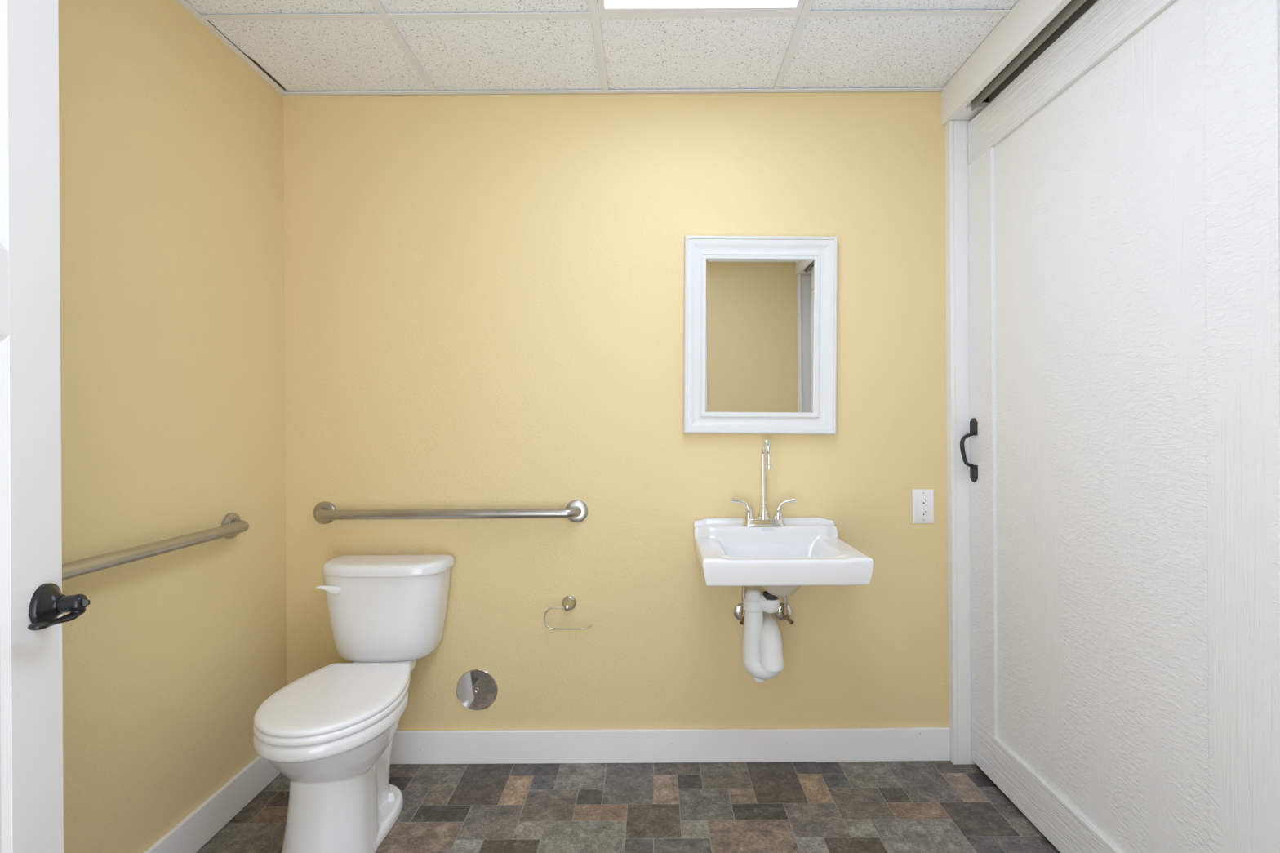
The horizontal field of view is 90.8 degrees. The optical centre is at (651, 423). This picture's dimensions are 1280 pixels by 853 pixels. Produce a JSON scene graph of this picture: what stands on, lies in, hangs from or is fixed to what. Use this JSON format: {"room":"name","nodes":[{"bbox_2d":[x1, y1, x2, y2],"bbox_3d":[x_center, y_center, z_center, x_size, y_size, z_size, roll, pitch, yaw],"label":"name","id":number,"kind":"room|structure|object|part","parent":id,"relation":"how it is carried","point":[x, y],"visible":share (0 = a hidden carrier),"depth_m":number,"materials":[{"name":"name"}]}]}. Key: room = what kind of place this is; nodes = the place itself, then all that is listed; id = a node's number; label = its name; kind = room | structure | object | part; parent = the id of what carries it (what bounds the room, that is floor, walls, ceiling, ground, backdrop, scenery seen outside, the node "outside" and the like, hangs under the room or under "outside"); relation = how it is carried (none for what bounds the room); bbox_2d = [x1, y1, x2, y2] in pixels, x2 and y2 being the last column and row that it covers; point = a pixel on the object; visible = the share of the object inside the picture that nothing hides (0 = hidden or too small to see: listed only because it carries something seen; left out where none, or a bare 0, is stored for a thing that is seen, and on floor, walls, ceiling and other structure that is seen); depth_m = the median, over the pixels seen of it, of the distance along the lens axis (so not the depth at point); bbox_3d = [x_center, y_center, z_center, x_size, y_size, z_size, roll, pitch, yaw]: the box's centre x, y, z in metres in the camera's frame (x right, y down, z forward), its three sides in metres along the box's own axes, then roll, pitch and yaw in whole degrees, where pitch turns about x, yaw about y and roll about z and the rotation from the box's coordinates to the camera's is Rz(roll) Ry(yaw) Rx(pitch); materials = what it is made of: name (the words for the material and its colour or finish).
{"room":"public restroom","nodes":[
{"label":"public restroom","id":0,"kind":"room"},
{"bbox_2d":[57,0,287,852],"bbox_3d":[-1.380,-0.065,1.065,0.100,2.640,2.450,0,0,0],"label":"wall","id":1,"kind":"structure","parent":0,"point":[173,423],"depth_m":1.72,"materials":[{"name":"yellow paint"}]},
{"bbox_2d":[62,512,248,581],"bbox_3d":[-1.291,0.322,1.453,0.074,0.081,1.147,0,0,0],"label":"grab bar","id":2,"kind":"object","parent":1,"relation":"attached to","point":[232,525],"visible":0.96,"depth_m":1.59,"materials":[{"name":"silver metal"}]},
{"bbox_2d":[143,755,280,852],"bbox_3d":[-1.315,1.175,1.107,0.015,0.118,2.335,0,0,0],"label":"baseboard","id":3,"kind":"structure","parent":1,"relation":"attached to","point":[203,823],"depth_m":1.90,"materials":[{"name":"white paint"}]},
{"bbox_2d":[184,0,1017,91],"bbox_3d":[-0.053,-1.315,1.115,2.770,0.236,2.550,0,0,0],"label":"ceiling","id":4,"kind":"structure","parent":0,"point":[304,45],"depth_m":2.00,"materials":[{"name":"tile"}]},
{"bbox_2d":[597,0,804,13],"bbox_3d":[0.140,-1.205,1.243,0.589,0.015,1.194,0,0,0],"label":"ceiling light panel","id":5,"kind":"object","parent":4,"relation":"attached to","point":[604,6],"visible":1,"depth_m":1.82,"materials":[{"name":"white plastic"}]},
{"bbox_2d":[604,0,798,7],"bbox_3d":[0.140,-1.205,1.243,0.551,0.007,1.156,0,0,0],"label":"diffuser","id":6,"kind":"object","parent":5,"relation":"attached to","point":[607,3],"depth_m":1.81,"materials":[{"name":"white plastic"}]},
{"bbox_2d":[196,760,1060,852],"bbox_3d":[-0.037,1.256,1.115,2.770,0.060,2.550,0,0,0],"label":"floor","id":7,"kind":"structure","parent":0,"point":[824,806],"depth_m":1.99,"materials":[{"name":"tile"}]},
{"bbox_2d":[0,0,90,852],"bbox_3d":[-0.765,0.207,0.508,0.092,2.023,0.990,0,0,-16],"label":"door","id":8,"kind":"structure","parent":7,"relation":"on","point":[33,603],"depth_m":0.91,"materials":[{"name":"white paint"}]},
{"bbox_3d":[-0.796,-0.461,0.500,0.034,0.448,0.759,0,0,-16],"label":"panel","id":9,"kind":"part","parent":8,"relation":"part of","materials":[{"name":"white paint"}]},
{"bbox_3d":[-0.794,-0.179,0.500,0.035,0.116,0.758,0,0,-16],"label":"rail","id":10,"kind":"part","parent":8,"relation":"part of","materials":[{"name":"white paint"}]},
{"bbox_3d":[-0.790,0.435,0.500,0.034,1.113,0.759,0,0,-16],"label":"panel","id":11,"kind":"part","parent":8,"relation":"part of","materials":[{"name":"white paint"}]},
{"bbox_3d":[-0.862,0.274,0.917,0.034,0.035,0.086,0,0,-14],"label":"lever","id":12,"kind":"part","parent":8,"relation":"part of","materials":[{"name":"black metal"}]},
{"bbox_2d":[253,554,453,852],"bbox_3d":[-0.916,0.851,1.931,0.423,0.762,0.686,0,0,0],"label":"toilet","id":13,"kind":"object","parent":7,"relation":"on","point":[330,731],"visible":1,"depth_m":1.82,"materials":[{"name":"white ceramic"}]},
{"bbox_3d":[-1.075,0.556,2.111,0.074,0.032,0.042,0,0,0],"label":"flush lever","id":14,"kind":"part","parent":13,"relation":"part of","materials":[{"name":"white plastic"}]},
{"bbox_3d":[-0.914,0.807,1.820,0.367,0.022,0.460,0,0,0],"label":"seat","id":15,"kind":"part","parent":13,"relation":"part of","materials":[{"name":"white plastic"}]},
{"bbox_3d":[-0.914,0.785,1.824,0.366,0.020,0.464,0,0,0],"label":"lid","id":16,"kind":"part","parent":13,"relation":"part of","materials":[{"name":"white plastic"}]},
{"bbox_3d":[-0.913,1.018,1.917,0.368,0.427,0.656,0,0,0],"label":"bowl","id":17,"kind":"part","parent":13,"relation":"part of","materials":[{"name":"white ceramic"}]},
{"bbox_3d":[-0.922,0.659,2.183,0.413,0.300,0.175,0,0,0],"label":"tank","id":18,"kind":"part","parent":13,"relation":"part of","materials":[{"name":"white ceramic"}]},
{"bbox_3d":[-0.918,0.490,2.179,0.423,0.042,0.190,0,0,0],"label":"tank lid","id":19,"kind":"part","parent":13,"relation":"part of","materials":[{"name":"white ceramic"}]},
{"bbox_2d":[283,86,988,730],"bbox_3d":[-0.045,-0.074,2.340,2.770,2.640,0.100,0,0,0],"label":"wall","id":20,"kind":"structure","parent":0,"point":[484,294],"depth_m":2.29,"materials":[{"name":"yellow paint"}]},
{"bbox_2d":[313,499,587,524],"bbox_3d":[-0.729,0.322,2.253,0.992,0.081,0.074,0,0,0],"label":"grab bar","id":21,"kind":"object","parent":20,"relation":"attached to","point":[324,513],"visible":1,"depth_m":2.22,"materials":[{"name":"silver metal"}]},
{"bbox_3d":[-0.729,0.322,2.251,0.946,0.035,0.070,0,0,0],"label":"rail","id":22,"kind":"part","parent":21,"relation":"part of","materials":[{"name":"silver metal"}]},
{"bbox_2d":[456,668,497,711],"bbox_3d":[-0.634,0.966,2.286,0.151,0.151,0.007,0,0,0],"label":"cover","id":23,"kind":"object","parent":20,"relation":"attached to","point":[477,689],"visible":1,"depth_m":2.29,"materials":[{"name":"silver metal"}]},
{"bbox_2d":[176,0,943,95],"bbox_3d":[-0.144,-1.206,1.115,2.386,0.022,2.350,0,0,0],"label":"trim","id":24,"kind":"structure","parent":20,"relation":"attached to","point":[284,92],"depth_m":2.27,"materials":[{"name":"white metal"}]},
{"bbox_2d":[543,595,591,630],"bbox_3d":[-0.298,0.678,2.256,0.172,0.106,0.069,0,0,0],"label":"toilet paper holder","id":25,"kind":"object","parent":20,"relation":"attached to","point":[569,602],"visible":1,"depth_m":2.23,"materials":[{"name":"silver metal"}]},
{"bbox_3d":[-0.297,0.690,2.232,0.172,0.083,0.006,0,0,0],"label":"wire arm","id":26,"kind":"part","parent":25,"relation":"part of","materials":[{"name":"silver metal"}]},
{"bbox_2d":[390,727,950,764],"bbox_3d":[-0.124,1.168,2.283,2.398,0.118,0.015,0,0,0],"label":"baseboard","id":27,"kind":"structure","parent":20,"relation":"attached to","point":[867,744],"depth_m":2.27,"materials":[{"name":"white paint"}]},
{"bbox_2d":[732,586,746,624],"bbox_3d":[0.326,0.600,2.244,0.068,0.236,0.092,0,0,0],"label":"shutoff valve","id":28,"kind":"object","parent":20,"relation":"attached to","point":[738,611],"visible":0.53,"depth_m":2.26,"materials":[{"name":"silver metal"}]},
{"bbox_3d":[0.319,0.692,2.218,0.015,0.024,0.040,0,0,20],"label":"valve knob","id":29,"kind":"part","parent":28,"relation":"part of","materials":[{"name":"silver metal"}]},
{"bbox_2d":[683,235,837,434],"bbox_3d":[0.390,-0.316,2.273,0.549,0.711,0.034,0,0,0],"label":"mirror","id":30,"kind":"object","parent":20,"relation":"attached to","point":[760,338],"visible":1,"depth_m":2.28,"materials":[{"name":"white paint"}]},
{"bbox_3d":[0.390,-0.316,2.282,0.394,0.556,0.002,0,0,0],"label":"glass","id":31,"kind":"part","parent":30,"relation":"part of","materials":[{"name":"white mirror"}]},
{"bbox_2d":[742,588,783,682],"bbox_3d":[0.359,0.691,2.140,0.129,0.298,0.285,0,0,0],"label":"trap","id":32,"kind":"object","parent":20,"relation":"attached to","point":[762,650],"visible":0.99,"depth_m":2.03,"materials":[{"name":"white plastic"}]},
{"bbox_3d":[0.385,0.714,2.140,0.077,0.144,0.285,0,0,0],"label":"trap arm","id":33,"kind":"part","parent":32,"relation":"part of","materials":[{"name":"white plastic"}]},
{"bbox_2d":[693,517,873,596],"bbox_3d":[0.404,0.451,2.078,0.506,0.218,0.420,0,0,0],"label":"sink","id":34,"kind":"object","parent":20,"relation":"attached to","point":[806,551],"visible":0.98,"depth_m":2.00,"materials":[{"name":"white ceramic"}]},
{"bbox_2d":[730,439,795,526],"bbox_3d":[0.394,0.208,2.189,0.230,0.307,0.146,0,0,0],"label":"faucet","id":35,"kind":"object","parent":34,"relation":"on","point":[763,519],"visible":1,"depth_m":2.22,"materials":[{"name":"silver metal"}]},
{"bbox_3d":[0.321,0.301,2.236,0.081,0.076,0.037,0,0,0],"label":"handle","id":36,"kind":"part","parent":35,"relation":"part of","materials":[{"name":"silver metal"}]},
{"bbox_3d":[0.395,0.350,2.236,0.158,0.024,0.052,0,0,0],"label":"plate","id":37,"kind":"part","parent":35,"relation":"part of","materials":[{"name":"silver metal"}]},
{"bbox_3d":[0.394,0.197,2.186,0.039,0.284,0.140,0,0,0],"label":"spout","id":38,"kind":"part","parent":35,"relation":"part of","materials":[{"name":"silver metal"}]},
{"bbox_3d":[0.469,0.300,2.236,0.081,0.076,0.037,0,0,0],"label":"handle","id":39,"kind":"part","parent":35,"relation":"part of","materials":[{"name":"silver metal"}]},
{"bbox_2d":[773,596,793,624],"bbox_3d":[0.474,0.599,2.244,0.068,0.236,0.092,0,0,0],"label":"shutoff valve","id":40,"kind":"object","parent":20,"relation":"attached to","point":[784,613],"visible":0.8,"depth_m":2.28,"materials":[{"name":"silver metal"}]},
{"bbox_3d":[0.482,0.691,2.218,0.015,0.024,0.040,0,0,-20],"label":"valve knob","id":41,"kind":"part","parent":40,"relation":"part of","materials":[{"name":"gold metal"}]},
{"bbox_2d":[911,488,933,523],"bbox_3d":[0.983,0.301,2.286,0.077,0.123,0.008,0,0,0],"label":"wall outlet","id":42,"kind":"object","parent":20,"relation":"attached to","point":[922,500],"visible":1,"depth_m":2.28,"materials":[{"name":"white plastic"}]},
{"bbox_2d":[919,497,928,515],"bbox_3d":[0.983,0.301,2.284,0.033,0.067,0.004,0,0,0],"label":"receptacle","id":43,"kind":"object","parent":42,"relation":"attached to","point":[923,501],"depth_m":2.28,"materials":[{"name":"white plastic"}]},
{"bbox_2d":[944,120,976,764],"bbox_3d":[1.154,0.069,2.271,0.172,2.300,0.038,0,0,0],"label":"trim","id":44,"kind":"structure","parent":20,"relation":"attached to","point":[956,132],"depth_m":2.25,"materials":[{"name":"white paint"}]},
{"bbox_2d":[941,0,1071,124],"bbox_3d":[1.061,-1.158,1.115,0.024,0.153,2.350,0,0,0],"label":"trim","id":45,"kind":"structure","parent":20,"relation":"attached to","point":[1026,19],"depth_m":1.93,"materials":[{"name":"white paint"}]},
{"bbox_3d":[1.290,-0.082,1.065,0.100,2.640,2.450,0,0,0],"label":"wall","id":46,"kind":"structure","parent":0,"visible":0},
{"bbox_2d":[951,102,988,120],"bbox_3d":[1.153,-1.092,1.115,0.160,0.020,2.350,0,0,0],"label":"trim","id":47,"kind":"structure","parent":46,"relation":"attached to","point":[966,114],"depth_m":2.20,"materials":[{"name":"white paint"}]},
{"bbox_2d":[971,0,1086,111],"bbox_3d":[1.119,-1.098,1.112,0.048,0.056,2.104,0,0,0],"label":"trim","id":48,"kind":"structure","parent":46,"relation":"attached to","point":[1073,6],"depth_m":1.83,"materials":[{"name":"grey metal"}]},
{"bbox_2d":[988,0,1097,103],"bbox_3d":[1.173,-1.099,1.112,0.040,0.056,2.104,0,0,0],"label":"trim","id":49,"kind":"structure","parent":46,"relation":"attached to","point":[1087,4],"depth_m":1.85,"materials":[{"name":"grey metal"}]},
{"bbox_2d":[960,0,1279,852],"bbox_3d":[1.126,0.066,1.696,0.083,2.269,1.110,0,0,0],"label":"door","id":50,"kind":"structure","parent":46,"relation":"in","point":[1124,186],"depth_m":1.50,"materials":[{"name":"white"}]},
{"bbox_3d":[1.130,0.177,2.219,0.008,0.060,0.043,0,0,0],"label":"mounting plate","id":51,"kind":"part","parent":50,"relation":"part of","materials":[{"name":"black metal"}]},
{"bbox_3d":[1.129,0.012,2.219,0.008,0.060,0.043,0,0,0],"label":"mounting plate","id":52,"kind":"part","parent":50,"relation":"part of","materials":[{"name":"black metal"}]},
{"bbox_3d":[1.156,1.125,1.696,0.033,0.150,1.110,0,0,0],"label":"rail","id":53,"kind":"part","parent":50,"relation":"part of","materials":[{"name":"white wood"}]},
{"bbox_3d":[1.143,-0.994,1.696,0.033,0.150,1.110,0,0,0],"label":"rail","id":54,"kind":"part","parent":50,"relation":"part of","materials":[{"name":"white wood"}]},
{"bbox_3d":[1.156,0.065,1.696,0.022,2.229,1.070,0,0,0],"label":"panel","id":55,"kind":"part","parent":50,"relation":"part of","materials":[{"name":"white"}]}
]}

